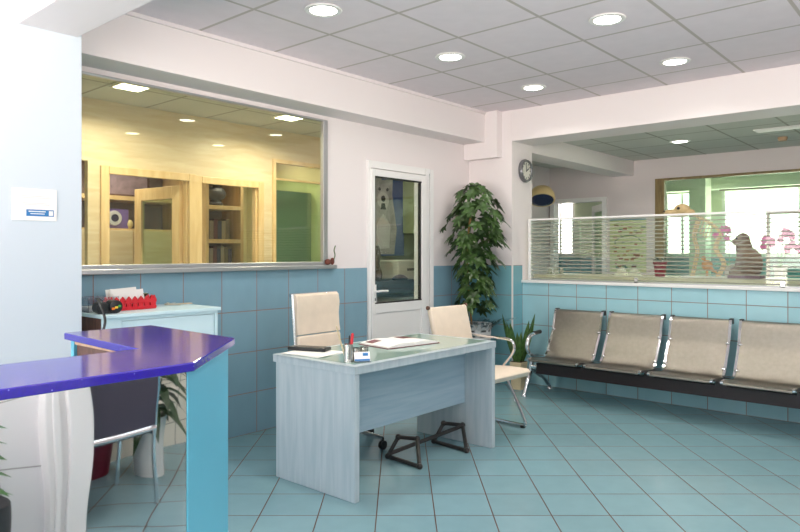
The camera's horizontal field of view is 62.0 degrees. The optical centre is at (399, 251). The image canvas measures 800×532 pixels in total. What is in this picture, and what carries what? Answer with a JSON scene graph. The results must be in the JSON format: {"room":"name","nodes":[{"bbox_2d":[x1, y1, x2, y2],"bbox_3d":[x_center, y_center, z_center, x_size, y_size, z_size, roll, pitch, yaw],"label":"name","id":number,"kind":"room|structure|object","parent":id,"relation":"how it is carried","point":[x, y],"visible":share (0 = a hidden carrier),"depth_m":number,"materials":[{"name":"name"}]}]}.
{"room":"clinic waiting room","nodes":[
{"label":"clinic waiting room","id":0,"kind":"room"},
{"bbox_2d":[0,0,81,364],"bbox_3d":[-3.283,-0.045,2.165,0.625,2.790,4.153,0,0,41],"label":"wall","id":1,"kind":"structure","parent":0,"point":[41,69],"depth_m":3.37,"materials":[{"name":"white paint"}]},
{"bbox_2d":[11,187,56,220],"bbox_3d":[-1.835,-0.238,3.345,0.009,0.160,0.210,0,0,41],"label":"notice sign","id":2,"kind":"object","parent":1,"relation":"attached to","point":[26,203],"visible":1,"depth_m":3.34,"materials":[{"name":"white paper"}]},
{"bbox_2d":[124,11,485,113],"bbox_3d":[-0.507,-1.427,5.258,0.020,0.025,4.205,0,0,41],"label":"trim","id":3,"kind":"structure","parent":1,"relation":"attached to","point":[131,13],"depth_m":4.85,"materials":[{"name":"white paint"}]},
{"bbox_2d":[82,97,319,264],"bbox_3d":[-2.222,0.025,6.112,0.060,2.650,4.300,0,0,41],"label":"wall","id":4,"kind":"structure","parent":0,"point":[115,134],"depth_m":6.22,"materials":[{"name":"beige paint"}]},
{"bbox_2d":[135,186,181,263],"bbox_3d":[-2.369,0.360,6.515,0.700,1.980,0.040,0,0,34],"label":"door","id":5,"kind":"structure","parent":4,"relation":"in","point":[174,193],"depth_m":6.45,"materials":[{"name":"brown wood"}]},
{"bbox_2d":[100,165,263,264],"bbox_3d":[-2.011,0.305,6.332,0.090,2.090,1.710,0,0,41],"label":"door frame","id":6,"kind":"structure","parent":4,"relation":"attached to","point":[189,180],"depth_m":6.31,"materials":[{"name":"brown wood"}]},
{"bbox_2d":[272,158,319,261],"bbox_3d":[-1.103,0.180,7.375,0.070,2.340,0.805,0,0,41],"label":"window","id":7,"kind":"structure","parent":4,"relation":"in","point":[274,161],"depth_m":7.07,"materials":[{"name":"brown wood"}]},
{"bbox_2d":[82,75,319,137],"bbox_3d":[-2.074,-1.335,6.580,3.230,0.070,5.200,0,0,41],"label":"ceiling","id":8,"kind":"structure","parent":0,"point":[96,88],"depth_m":5.99,"materials":[{"name":"tile"}]},
{"bbox_2d":[110,82,148,91],"bbox_3d":[-2.096,-1.292,5.207,0.240,0.016,0.240,0,0,41],"label":"ceiling light","id":9,"kind":"object","parent":8,"relation":"attached to","point":[118,85],"visible":0.64,"depth_m":5.20,"materials":[{"name":"white plastic"}]},
{"bbox_2d":[272,115,301,120],"bbox_3d":[-1.058,-1.292,6.398,0.240,0.016,0.240,0,0,41],"label":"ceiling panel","id":10,"kind":"object","parent":8,"relation":"attached to","point":[283,117],"visible":0.64,"depth_m":6.38,"materials":[{"name":"white plastic"}]},
{"bbox_2d":[243,187,246,262],"bbox_3d":[-3.179,0.025,7.542,0.100,2.650,5.200,0,0,41],"label":"wall","id":11,"kind":"structure","parent":0,"point":[244,188],"depth_m":8.77,"materials":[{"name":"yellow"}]},
{"bbox_2d":[82,66,469,438],"bbox_3d":[-0.677,-0.045,5.593,0.172,2.790,4.946,0,0,41],"label":"wall","id":12,"kind":"structure","parent":0,"point":[255,311],"depth_m":5.40,"materials":[{"name":"white paint"}]},
{"bbox_2d":[82,71,336,274],"bbox_3d":[-1.363,-0.478,4.723,0.160,1.233,2.374,0,0,41],"label":"window","id":13,"kind":"structure","parent":12,"relation":"in","point":[250,266],"depth_m":4.86,"materials":[{"name":"silver metal"}]},
{"bbox_2d":[325,246,335,264],"bbox_3d":[-0.578,0.026,5.542,0.040,0.162,0.118,0,0,41],"label":"figurine","id":14,"kind":"object","parent":13,"relation":"on","point":[327,261],"visible":1,"depth_m":5.54,"materials":[{"name":"red ceramic"}]},
{"bbox_2d":[366,160,433,339],"bbox_3d":[0.007,0.267,6.274,0.230,2.167,0.944,0,0,41],"label":"door","id":15,"kind":"structure","parent":12,"relation":"in","point":[385,319],"depth_m":6.30,"materials":[{"name":"white plastic"}]},
{"bbox_2d":[247,164,319,262],"bbox_3d":[-1.225,0.025,8.148,2.050,2.650,0.080,0,0,41],"label":"wall","id":16,"kind":"structure","parent":0,"point":[282,171],"depth_m":8.05,"materials":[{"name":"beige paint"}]},
{"bbox_2d":[376,233,413,295],"bbox_3d":[-0.187,0.025,8.769,0.100,2.650,2.220,0,0,41],"label":"wall","id":17,"kind":"structure","parent":0,"point":[408,238],"depth_m":9.01,"materials":[{"name":"green paint"}]},
{"bbox_2d":[376,178,403,255],"bbox_3d":[-0.204,-0.560,8.638,0.026,1.220,0.780,0,0,41],"label":"poster","id":18,"kind":"object","parent":17,"relation":"attached to","point":[389,193],"visible":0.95,"depth_m":8.71,"materials":[{"name":"blue paper"}]},
{"bbox_2d":[403,181,413,233],"bbox_3d":[0.332,-0.700,8.993,0.350,0.900,0.500,0,0,41],"label":"upper cabinet","id":19,"kind":"object","parent":17,"relation":"attached to","point":[408,187],"visible":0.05,"depth_m":8.85,"materials":[{"name":"green"}]},
{"bbox_2d":[132,0,799,111],"bbox_3d":[0.204,-1.480,2.275,5.860,0.080,8.900,0,0,41],"label":"ceiling","id":20,"kind":"structure","parent":0,"point":[507,46],"depth_m":4.53,"materials":[{"name":"tile"}]},
{"bbox_2d":[18,0,152,36],"bbox_3d":[0.120,-1.285,1.732,5.075,0.310,0.290,0,0,41],"label":"beam","id":21,"kind":"structure","parent":20,"relation":"attached to","point":[75,18],"depth_m":3.17,"materials":[{"name":"white paint"}]},
{"bbox_2d":[82,15,484,144],"bbox_3d":[-0.608,-1.285,5.359,0.265,0.310,4.205,0,0,41],"label":"beam","id":22,"kind":"structure","parent":20,"relation":"attached to","point":[127,45],"depth_m":4.75,"materials":[{"name":"white paint"}]},
{"bbox_2d":[304,3,341,16],"bbox_3d":[-0.455,-1.434,3.955,0.224,0.012,0.224,0,0,41],"label":"recessed light","id":23,"kind":"object","parent":20,"relation":"in","point":[315,9],"visible":1,"depth_m":3.94,"materials":[{"name":"white plastic"}]},
{"bbox_2d":[435,52,465,61],"bbox_3d":[0.370,-1.434,4.902,0.224,0.012,0.224,0,0,41],"label":"recessed light","id":24,"kind":"object","parent":20,"relation":"in","point":[446,56],"visible":1,"depth_m":4.88,"materials":[{"name":"white plastic"}]},
{"bbox_2d":[464,110,501,160],"bbox_3d":[0.861,-1.202,6.935,0.410,0.475,0.100,0,0,41],"label":"beam corner","id":25,"kind":"structure","parent":20,"relation":"attached to","point":[491,148],"depth_m":6.83,"materials":[{"name":"white paint"}]},
{"bbox_2d":[521,84,545,90],"bbox_3d":[1.165,-1.434,5.815,0.224,0.012,0.224,0,0,41],"label":"recessed light","id":26,"kind":"object","parent":20,"relation":"in","point":[530,87],"visible":1,"depth_m":5.80,"materials":[{"name":"white plastic"}]},
{"bbox_2d":[588,12,625,25],"bbox_3d":[1.279,-1.434,4.111,0.224,0.012,0.224,0,0,41],"label":"recessed light","id":27,"kind":"object","parent":20,"relation":"in","point":[612,18],"visible":1,"depth_m":4.10,"materials":[{"name":"white plastic"}]},
{"bbox_2d":[659,57,690,65],"bbox_3d":[2.074,-1.434,5.023,0.224,0.012,0.224,0,0,41],"label":"recessed light","id":28,"kind":"object","parent":20,"relation":"in","point":[675,61],"visible":1,"depth_m":5.01,"materials":[{"name":"white plastic"}]},
{"bbox_2d":[469,110,531,279],"bbox_3d":[1.069,-0.045,7.085,0.527,2.790,0.401,0,0,41],"label":"column corner","id":29,"kind":"structure","parent":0,"point":[500,176],"depth_m":6.86,"materials":[{"name":"white paint"}]},
{"bbox_2d":[470,265,521,384],"bbox_3d":[0.998,0.743,6.995,0.539,1.215,0.195,0,0,41],"label":"wall tiling","id":30,"kind":"structure","parent":29,"relation":"attached to","point":[502,281],"depth_m":6.83,"materials":[{"name":"tile"}]},
{"bbox_2d":[511,265,512,360],"bbox_3d":[1.137,0.740,6.745,0.014,1.220,0.014,0,0,41],"label":"trim","id":31,"kind":"structure","parent":30,"relation":"attached to","point":[511,265],"depth_m":6.74,"materials":[{"name":"white plastic"}]},
{"bbox_2d":[518,159,532,182],"bbox_3d":[1.310,-0.844,6.928,0.042,0.244,0.244,0,0,41],"label":"wall clock","id":32,"kind":"object","parent":29,"relation":"attached to","point":[525,169],"visible":1,"depth_m":6.91,"materials":[{"name":"grey"}]},
{"bbox_2d":[228,383,799,531],"bbox_3d":[0.886,1.400,5.593,9.190,0.100,15.200,0,0,41],"label":"floor","id":33,"kind":"structure","parent":0,"point":[582,461],"depth_m":3.95,"materials":[{"name":"teal tile"}]},
{"bbox_2d":[0,325,234,531],"bbox_3d":[-1.327,0.800,1.129,0.795,1.100,2.360,0,0,41],"label":"reception desk","id":34,"kind":"object","parent":33,"relation":"on","point":[128,431],"depth_m":1.42,"materials":[{"name":"blue laminate"}]},
{"bbox_2d":[0,325,234,399],"bbox_3d":[-1.327,0.261,1.129,0.795,0.021,2.360,0,0,41],"label":"countertop","id":35,"kind":"structure","parent":34,"relation":"on","point":[149,351],"depth_m":1.52,"materials":[{"name":"purple laminate"}]},
{"bbox_2d":[82,161,182,264],"bbox_3d":[-3.199,0.150,7.062,0.400,2.400,1.750,0,0,41],"label":"bookcase","id":36,"kind":"object","parent":33,"relation":"on","point":[157,213],"visible":0.02,"depth_m":7.36,"materials":[{"name":"brown wood"}]},
{"bbox_2d":[110,208,127,228],"bbox_3d":[-3.029,-0.355,7.073,0.101,0.210,0.280,0,0,41],"label":"desk clock","id":37,"kind":"object","parent":36,"relation":"on","point":[118,218],"visible":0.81,"depth_m":7.07,"materials":[{"name":"purple plastic"}]},
{"bbox_2d":[110,174,148,196],"bbox_3d":[-2.990,-0.740,7.245,0.034,0.290,0.550,0,0,41],"label":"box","id":38,"kind":"object","parent":36,"relation":"on","point":[120,185],"visible":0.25,"depth_m":7.24,"materials":[{"name":"brown wood"}]},
{"bbox_2d":[82,303,220,334],"bbox_3d":[-1.558,0.848,4.062,0.495,1.005,0.754,0,0,41],"label":"cabinet","id":39,"kind":"object","parent":33,"relation":"on","point":[188,317],"visible":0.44,"depth_m":3.94,"materials":[{"name":"blue laminate"}]},
{"bbox_2d":[82,295,114,312],"bbox_3d":[-1.760,0.302,3.887,0.140,0.085,0.180,0,0,41],"label":"clear box","id":40,"kind":"object","parent":39,"relation":"on","point":[86,309],"visible":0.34,"depth_m":3.81,"materials":[{"name":"plastic"}]},
{"bbox_2d":[96,298,106,328],"bbox_3d":[-1.609,0.434,3.600,0.067,0.375,0.030,0,0,-16],"label":"cable","id":41,"kind":"object","parent":39,"relation":"hanging from","point":[97,299],"visible":0.59,"depth_m":3.60,"materials":[{"name":"black plastic"}]},
{"bbox_2d":[92,300,122,313],"bbox_3d":[-1.645,0.308,3.743,0.083,0.074,0.145,0,0,41],"label":"caddy","id":42,"kind":"object","parent":39,"relation":"on","point":[110,306],"visible":0.9,"depth_m":3.72,"materials":[{"name":"black plastic"}]},
{"bbox_2d":[103,294,156,310],"bbox_3d":[-1.619,0.304,4.003,0.102,0.082,0.296,0,0,35],"label":"basket","id":43,"kind":"object","parent":39,"relation":"on","point":[148,302],"visible":0.67,"depth_m":3.99,"materials":[{"name":"red plastic"}]},
{"bbox_2d":[110,289,136,297],"bbox_3d":[-1.642,0.280,3.988,0.020,0.125,0.206,0,0,35],"label":"envelope","id":44,"kind":"object","parent":43,"relation":"in","point":[112,291],"visible":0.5,"depth_m":3.95,"materials":[{"name":"white paper"}]},
{"bbox_2d":[113,289,143,300],"bbox_3d":[-1.616,0.285,3.979,0.019,0.125,0.210,0,0,34],"label":"envelope","id":45,"kind":"object","parent":43,"relation":"in","point":[139,292],"visible":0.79,"depth_m":3.98,"materials":[{"name":"white paper"}]},
{"bbox_2d":[202,184,242,262],"bbox_3d":[-2.132,0.150,7.678,0.400,2.400,0.500,0,0,41],"label":"bookcase","id":46,"kind":"object","parent":33,"relation":"on","point":[232,208],"visible":0.03,"depth_m":7.72,"materials":[{"name":"brown wood"}]},
{"bbox_2d":[209,248,212,262],"bbox_3d":[-2.200,0.055,7.585,0.180,0.199,0.046,0,0,41],"label":"book","id":47,"kind":"object","parent":46,"relation":"on","point":[210,249],"visible":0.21,"depth_m":7.52,"materials":[{"name":"beige paper"}]},
{"bbox_2d":[209,221,213,238],"bbox_3d":[-2.197,-0.250,7.588,0.180,0.210,0.049,0,0,41],"label":"book","id":48,"kind":"object","parent":46,"relation":"on","point":[211,223],"visible":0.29,"depth_m":7.53,"materials":[{"name":"beige paper"}]},
{"bbox_2d":[209,246,216,262],"bbox_3d":[-2.167,0.043,7.622,0.180,0.223,0.046,0,0,41],"label":"book","id":49,"kind":"object","parent":46,"relation":"on","point":[213,247],"visible":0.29,"depth_m":7.57,"materials":[{"name":"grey paper"}]},
{"bbox_2d":[209,219,217,238],"bbox_3d":[-2.162,-0.260,7.628,0.180,0.231,0.049,0,0,41],"label":"book","id":50,"kind":"object","parent":46,"relation":"on","point":[214,220],"visible":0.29,"depth_m":7.58,"materials":[{"name":"brown paper"}]},
{"bbox_2d":[209,184,225,205],"bbox_3d":[-2.106,-0.725,7.628,0.165,0.400,0.256,0,0,41],"label":"bust","id":51,"kind":"object","parent":46,"relation":"on","point":[216,194],"visible":0.62,"depth_m":7.58,"materials":[{"name":"grey ceramic"}]},
{"bbox_2d":[217,248,220,262],"bbox_3d":[-2.134,0.057,7.660,0.180,0.196,0.046,0,0,41],"label":"book","id":52,"kind":"object","parent":46,"relation":"on","point":[218,249],"visible":0.21,"depth_m":7.60,"materials":[{"name":"blue paper"}]},
{"bbox_2d":[218,221,221,238],"bbox_3d":[-2.127,-0.251,7.669,0.180,0.212,0.049,0,0,41],"label":"book","id":53,"kind":"object","parent":46,"relation":"on","point":[219,222],"visible":0.21,"depth_m":7.61,"materials":[{"name":"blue paper"}]},
{"bbox_2d":[218,219,229,238],"bbox_3d":[-2.057,-0.260,7.749,0.180,0.230,0.049,0,0,41],"label":"book","id":54,"kind":"object","parent":46,"relation":"on","point":[226,220],"visible":0.36,"depth_m":7.70,"materials":[{"name":"brown paper"}]},
{"bbox_2d":[222,221,225,238],"bbox_3d":[-2.092,-0.251,7.709,0.180,0.213,0.049,0,0,41],"label":"book","id":55,"kind":"object","parent":46,"relation":"on","point":[223,222],"visible":0.21,"depth_m":7.65,"materials":[{"name":"beige paper"}]},
{"bbox_2d":[224,247,227,262],"bbox_3d":[-2.069,0.050,7.735,0.180,0.210,0.046,0,0,41],"label":"book","id":56,"kind":"object","parent":46,"relation":"on","point":[225,248],"visible":0.21,"depth_m":7.67,"materials":[{"name":"brown paper"}]},
{"bbox_2d":[276,190,310,261],"bbox_3d":[-1.250,0.325,7.739,0.050,2.050,0.530,0,0,41],"label":"folding screen","id":57,"kind":"object","parent":33,"relation":"on","point":[293,209],"visible":0.21,"depth_m":7.72,"materials":[{"name":"green"}]},
{"bbox_2d":[289,291,386,449],"bbox_3d":[-0.388,0.821,4.681,0.604,1.057,0.608,0,0,39],"label":"office chair","id":58,"kind":"object","parent":33,"relation":"on","point":[313,312],"visible":0.36,"depth_m":4.76,"materials":[{"name":"beige leather"}]},
{"bbox_2d":[273,333,495,503],"bbox_3d":[-0.051,0.982,4.309,0.693,0.736,1.383,0,0,41],"label":"office desk","id":59,"kind":"object","parent":33,"relation":"on","point":[323,404],"visible":0.94,"depth_m":3.97,"materials":[{"name":"blue wood"}]},
{"bbox_2d":[282,350,342,357],"bbox_3d":[-0.527,0.611,4.039,0.317,0.006,0.262,0,0,32],"label":"sheaf","id":60,"kind":"object","parent":59,"relation":"on","point":[314,354],"visible":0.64,"depth_m":3.99,"materials":[{"name":"white paper"}]},
{"bbox_2d":[288,345,330,351],"bbox_3d":[-0.561,0.596,4.122,0.260,0.024,0.090,0,0,19],"label":"case","id":61,"kind":"object","parent":60,"relation":"on","point":[293,347],"visible":1,"depth_m":4.09,"materials":[{"name":"black plastic"}]},
{"bbox_2d":[343,343,368,362],"bbox_3d":[-0.251,0.564,3.769,0.064,0.100,0.179,0,0,41],"label":"pen holder","id":62,"kind":"object","parent":59,"relation":"on","point":[348,357],"visible":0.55,"depth_m":3.70,"materials":[{"name":"silver metal"}]},
{"bbox_2d":[343,343,352,362],"bbox_3d":[-0.289,0.564,3.719,0.054,0.100,0.054,0,0,41],"label":"cup","id":63,"kind":"object","parent":62,"relation":"on","point":[348,349],"depth_m":3.70,"materials":[{"name":"silver metal"}]},
{"bbox_2d":[353,347,359,360],"bbox_3d":[-0.254,0.579,3.775,0.054,0.070,0.054,0,0,41],"label":"cup","id":64,"kind":"object","parent":62,"relation":"on","point":[355,349],"depth_m":3.75,"materials":[{"name":"silver metal"}]},
{"bbox_2d":[359,346,368,351],"bbox_3d":[-0.207,0.579,3.813,0.054,0.070,0.054,0,0,41],"label":"cup","id":65,"kind":"object","parent":62,"relation":"on","point":[363,348],"depth_m":3.79,"materials":[{"name":"silver metal"}]},
{"bbox_2d":[354,352,369,362],"bbox_3d":[-0.211,0.587,3.717,0.090,0.054,0.050,0,0,-14],"label":"card holder","id":66,"kind":"object","parent":59,"relation":"on","point":[361,357],"visible":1,"depth_m":3.72,"materials":[{"name":"white paper"}]},
{"bbox_2d":[355,353,369,360],"bbox_3d":[-0.212,0.587,3.723,0.086,0.040,0.020,0,0,-14],"label":"print","id":67,"kind":"object","parent":66,"relation":"on","point":[358,356],"depth_m":3.72,"materials":[{"name":"white paper"}]},
{"bbox_2d":[359,336,439,348],"bbox_3d":[-0.003,0.600,4.458,0.456,0.029,0.304,0,0,-41],"label":"open book","id":68,"kind":"object","parent":59,"relation":"on","point":[395,342],"visible":1,"depth_m":4.38,"materials":[{"name":"white paper"}]},
{"bbox_2d":[376,279,413,293],"bbox_3d":[-0.002,0.845,8.388,0.620,1.010,1.950,0,0,41],"label":"laboratory bench","id":69,"kind":"object","parent":33,"relation":"on","point":[393,286],"visible":0.11,"depth_m":7.95,"materials":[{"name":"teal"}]},
{"bbox_2d":[376,245,381,280],"bbox_3d":[-0.277,0.135,7.828,0.120,0.438,0.153,0,0,41],"label":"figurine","id":70,"kind":"object","parent":69,"relation":"on","point":[378,253],"visible":0.53,"depth_m":7.79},
{"bbox_2d":[376,279,413,284],"bbox_3d":[-0.002,0.360,8.388,0.620,0.040,1.950,0,0,41],"label":"countertop","id":71,"kind":"structure","parent":69,"relation":"on","point":[383,282],"depth_m":7.88,"materials":[{"name":"teal"}]},
{"bbox_2d":[380,260,413,279],"bbox_3d":[0.041,0.220,8.411,0.415,0.240,0.620,0,0,41],"label":"analyser","id":72,"kind":"object","parent":69,"relation":"on","point":[389,268],"visible":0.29,"depth_m":8.16,"materials":[{"name":"beige plastic"}]},
{"bbox_2d":[392,274,407,280],"bbox_3d":[-0.001,0.304,8.023,0.160,0.072,0.240,0,0,41],"label":"mouse","id":73,"kind":"object","parent":69,"relation":"on","point":[399,277],"visible":1,"depth_m":7.95,"materials":[{"name":"black plastic"}]},
{"bbox_2d":[376,294,413,301],"bbox_3d":[0.055,0.950,8.359,0.404,0.800,0.620,0,0,41],"label":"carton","id":74,"kind":"object","parent":33,"relation":"on","point":[403,296],"visible":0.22,"depth_m":8.19,"materials":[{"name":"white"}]},
{"bbox_2d":[385,420,469,469],"bbox_3d":[0.222,1.276,4.463,0.358,0.161,0.647,0,0,41],"label":"footrest","id":75,"kind":"object","parent":33,"relation":"on","point":[433,438],"visible":1,"depth_m":4.45,"materials":[{"name":"black metal"}]},
{"bbox_2d":[440,182,515,339],"bbox_3d":[0.774,0.322,6.631,0.615,2.056,0.639,0,0,-43],"label":"plant","id":76,"kind":"object","parent":33,"relation":"on","point":[472,252],"visible":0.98,"depth_m":6.54,"materials":[{"name":"green plant"}]},
{"bbox_2d":[426,303,529,427],"bbox_3d":[0.597,0.885,5.117,0.655,0.930,0.530,0,0,44],"label":"chair","id":77,"kind":"object","parent":33,"relation":"on","point":[453,320],"visible":0.53,"depth_m":5.21,"materials":[{"name":"beige leather"}]},
{"bbox_2d":[502,314,534,389],"bbox_3d":[1.170,0.978,6.567,0.281,0.744,0.252,0,0,-32],"label":"snake plant","id":78,"kind":"object","parent":33,"relation":"on","point":[520,353],"visible":0.79,"depth_m":6.53,"materials":[{"name":"green plant"}]},
{"bbox_2d":[521,308,799,408],"bbox_3d":[2.443,0.950,5.420,3.035,0.800,0.596,0,0,41],"label":"bench","id":79,"kind":"object","parent":33,"relation":"on","point":[766,371],"visible":0.99,"depth_m":5.60,"materials":[{"name":"metal"}]},
{"bbox_2d":[540,278,799,286],"bbox_3d":[3.523,0.812,5.591,4.970,1.075,0.540,0,0,41],"label":"base cabinet","id":80,"kind":"object","parent":33,"relation":"on","point":[540,278],"visible":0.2,"depth_m":6.09,"materials":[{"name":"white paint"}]},
{"bbox_2d":[533,273,799,285],"bbox_3d":[3.510,0.256,5.629,5.040,0.039,0.600,0,0,41],"label":"countertop","id":81,"kind":"structure","parent":80,"relation":"on","point":[668,278],"depth_m":6.17,"materials":[{"name":"beige"}]},
{"bbox_2d":[613,267,627,275],"bbox_3d":[2.225,0.196,6.682,0.130,0.080,0.100,0,0,41],"label":"tent card","id":82,"kind":"object","parent":81,"relation":"on","point":[621,271],"visible":0.93,"depth_m":6.65,"materials":[{"name":"beige paper"}]},
{"bbox_2d":[627,268,641,275],"bbox_3d":[2.323,0.196,6.596,0.120,0.080,0.100,0,0,41],"label":"tent card","id":83,"kind":"object","parent":81,"relation":"on","point":[634,271],"visible":0.93,"depth_m":6.56,"materials":[{"name":"beige paper"}]},
{"bbox_2d":[644,256,670,276],"bbox_3d":[2.519,0.138,6.446,0.318,0.197,0.374,0,0,-24],"label":"potted plant","id":84,"kind":"object","parent":81,"relation":"on","point":[659,265],"visible":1,"depth_m":6.39,"materials":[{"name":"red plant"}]},
{"bbox_2d":[663,204,726,277],"bbox_3d":[2.778,-0.112,6.266,0.600,0.696,0.200,0,0,41],"label":"model","id":85,"kind":"object","parent":81,"relation":"on","point":[680,208],"visible":0.91,"depth_m":6.22},
{"bbox_2d":[701,256,717,275],"bbox_3d":[2.898,0.131,6.228,0.156,0.187,0.059,0,0,41],"label":"bird figurine","id":86,"kind":"object","parent":85,"relation":"on","point":[707,265],"visible":0.99,"depth_m":6.22,"materials":[{"name":"brown wood"}]},
{"bbox_2d":[712,225,734,275],"bbox_3d":[3.107,-0.009,6.277,0.311,0.490,0.281,0,0,10],"label":"orchid","id":87,"kind":"object","parent":81,"relation":"on","point":[726,229],"visible":0.8,"depth_m":6.28,"materials":[{"name":"pink plant"}]},
{"bbox_2d":[727,233,765,278],"bbox_3d":[3.107,0.040,5.980,0.272,0.425,0.220,0,0,41],"label":"animal figurine","id":88,"kind":"object","parent":81,"relation":"on","point":[748,262],"visible":0.97,"depth_m":5.92,"materials":[{"name":"brown ceramic"}]},
{"bbox_2d":[759,227,799,279],"bbox_3d":[3.286,0.012,5.752,0.312,0.449,0.282,0,0,8],"label":"orchid","id":89,"kind":"object","parent":81,"relation":"on","point":[780,271],"visible":1,"depth_m":5.72,"materials":[{"name":"pink plant"}]},
{"bbox_2d":[532,165,549,278],"bbox_3d":[1.303,0.050,8.973,0.100,2.600,2.754,0,0,41],"label":"wall","id":90,"kind":"structure","parent":0,"point":[541,175],"depth_m":9.77,"materials":[{"name":"white paint"}]},
{"bbox_2d":[512,64,799,145],"bbox_3d":[3.181,-1.282,5.246,5.073,0.315,0.401,0,0,41],"label":"beam","id":91,"kind":"structure","parent":0,"point":[772,92],"depth_m":5.79,"materials":[{"name":"white paint"}]},
{"bbox_2d":[532,114,799,168],"bbox_3d":[3.791,-1.290,8.929,8.990,0.080,5.954,0,0,41],"label":"ceiling","id":92,"kind":"structure","parent":0,"point":[740,135],"depth_m":7.47,"materials":[{"name":"tile"}]},
{"bbox_2d":[532,185,554,206],"bbox_3d":[1.718,-0.913,8.423,0.480,0.675,0.322,0,0,12],"label":"lamp","id":93,"kind":"object","parent":92,"relation":"hanging from","point":[542,195],"visible":0.66,"depth_m":8.33,"materials":[{"name":"brown"}]},
{"bbox_2d":[532,142,633,176],"bbox_3d":[2.188,-1.150,8.203,0.307,0.200,2.754,0,0,41],"label":"ceiling beam","id":94,"kind":"structure","parent":92,"relation":"attached to","point":[561,154],"depth_m":8.06,"materials":[{"name":"white paint"}]},
{"bbox_2d":[670,139,690,142],"bbox_3d":[3.153,-1.244,7.504,0.224,0.012,0.224,0,0,41],"label":"recessed light","id":95,"kind":"object","parent":92,"relation":"in","point":[681,140],"visible":1,"depth_m":7.49,"materials":[{"name":"white plastic"}]},
{"bbox_2d":[753,125,799,132],"bbox_3d":[3.884,-1.241,6.669,0.600,0.018,0.160,0,0,41],"label":"ceiling vent","id":96,"kind":"object","parent":92,"relation":"in","point":[791,127],"visible":1,"depth_m":6.70,"materials":[{"name":"white plastic"}]},
{"bbox_2d":[550,146,799,274],"bbox_3d":[3.684,0.050,8.806,8.990,2.600,0.120,0,0,41],"label":"wall","id":97,"kind":"structure","parent":0,"point":[635,194],"depth_m":9.01,"materials":[{"name":"white paint"}]},
{"bbox_2d":[550,197,606,273],"bbox_3d":[2.812,0.285,9.937,0.870,2.130,0.741,0,0,41],"label":"door","id":98,"kind":"structure","parent":97,"relation":"in","point":[554,208],"depth_m":9.92,"materials":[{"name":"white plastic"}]},
{"bbox_2d":[610,217,645,272],"bbox_3d":[3.140,-0.095,9.186,0.510,0.750,0.017,0,0,41],"label":"chart","id":99,"kind":"object","parent":97,"relation":"attached to","point":[627,235],"visible":0.99,"depth_m":9.18,"materials":[{"name":"green"}]},
{"bbox_2d":[655,169,799,277],"bbox_3d":[5.221,-0.290,7.434,4.690,1.380,0.090,0,0,41],"label":"window","id":100,"kind":"structure","parent":97,"relation":"in","point":[660,184],"depth_m":8.87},
{"bbox_2d":[559,191,799,277],"bbox_3d":[5.651,0.050,11.065,8.990,2.600,0.130,0,0,41],"label":"wall","id":101,"kind":"structure","parent":0,"point":[677,266],"depth_m":12.61,"materials":[{"name":"green paint"}]},
{"bbox_2d":[559,203,573,255],"bbox_3d":[3.157,-0.525,13.143,0.660,1.210,0.170,0,0,41],"label":"window","id":102,"kind":"structure","parent":101,"relation":"in","point":[561,205],"depth_m":13.12,"materials":[{"name":"white plastic"}]},
{"bbox_2d":[560,203,573,216],"bbox_3d":[3.138,-0.818,13.120,0.600,0.355,0.030,0,0,41],"label":"blind","id":103,"kind":"object","parent":102,"relation":"attached to","point":[561,206],"depth_m":13.00,"materials":[{"name":"white plastic"}]},
{"bbox_2d":[666,192,688,256],"bbox_3d":[4.915,-0.525,11.613,0.660,1.210,0.170,0,0,41],"label":"window","id":104,"kind":"structure","parent":101,"relation":"in","point":[682,254],"depth_m":11.68,"materials":[{"name":"white plastic"}]},
{"bbox_2d":[666,172,799,192],"bbox_3d":[5.483,-1.140,10.872,8.990,0.220,0.400,0,0,41],"label":"trim","id":105,"kind":"structure","parent":101,"relation":"attached to","point":[780,179],"depth_m":10.62,"materials":[{"name":"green paint"}]},
{"bbox_2d":[718,187,799,256],"bbox_3d":[6.261,-0.525,10.440,2.330,1.210,0.170,0,0,41],"label":"window","id":106,"kind":"structure","parent":101,"relation":"in","point":[724,195],"depth_m":10.81,"materials":[{"name":"white plastic"}]},
{"bbox_2d":[719,185,799,190],"bbox_3d":[6.137,-1.040,10.283,2.250,0.060,0.070,0,0,41],"label":"roller blind","id":107,"kind":"object","parent":106,"relation":"attached to","point":[790,185],"visible":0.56,"depth_m":10.59,"materials":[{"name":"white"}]},
{"bbox_2d":[722,188,799,204],"bbox_3d":[6.241,-0.892,10.418,2.270,0.205,0.030,0,0,41],"label":"blind","id":108,"kind":"object","parent":106,"relation":"attached to","point":[724,195],"depth_m":10.78,"materials":[{"name":"white plastic"}]},
{"bbox_2d":[689,178,710,275],"bbox_3d":[4.871,0.050,10.809,0.250,2.600,0.300,0,0,41],"label":"column","id":109,"kind":"structure","parent":0,"point":[699,189],"depth_m":10.70,"materials":[{"name":"white paint"}]},
{"bbox_3d":[3.243,0.833,5.318,5.073,1.035,0.200,0,0,41],"label":"wall","id":110,"kind":"structure","parent":0,"visible":0},
{"bbox_2d":[521,279,799,291],"bbox_3d":[3.236,0.301,5.310,5.073,0.027,0.240,0,0,41],"label":"sill","id":111,"kind":"structure","parent":110,"relation":"on","point":[527,280],"depth_m":5.90,"materials":[{"name":"white plastic"}]},
{"bbox_2d":[528,209,799,287],"bbox_3d":[2.895,-0.027,5.555,4.130,0.630,0.032,0,0,41],"label":"glass screen","id":112,"kind":"object","parent":111,"relation":"on","point":[786,210],"visible":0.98,"depth_m":6.12,"materials":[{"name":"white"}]},
{"bbox_2d":[522,283,799,422],"bbox_3d":[3.178,0.833,5.234,5.061,1.035,0.012,0,0,41],"label":"wall tiling","id":113,"kind":"structure","parent":110,"relation":"attached to","point":[541,300],"depth_m":5.95,"materials":[{"name":"blue tile"}]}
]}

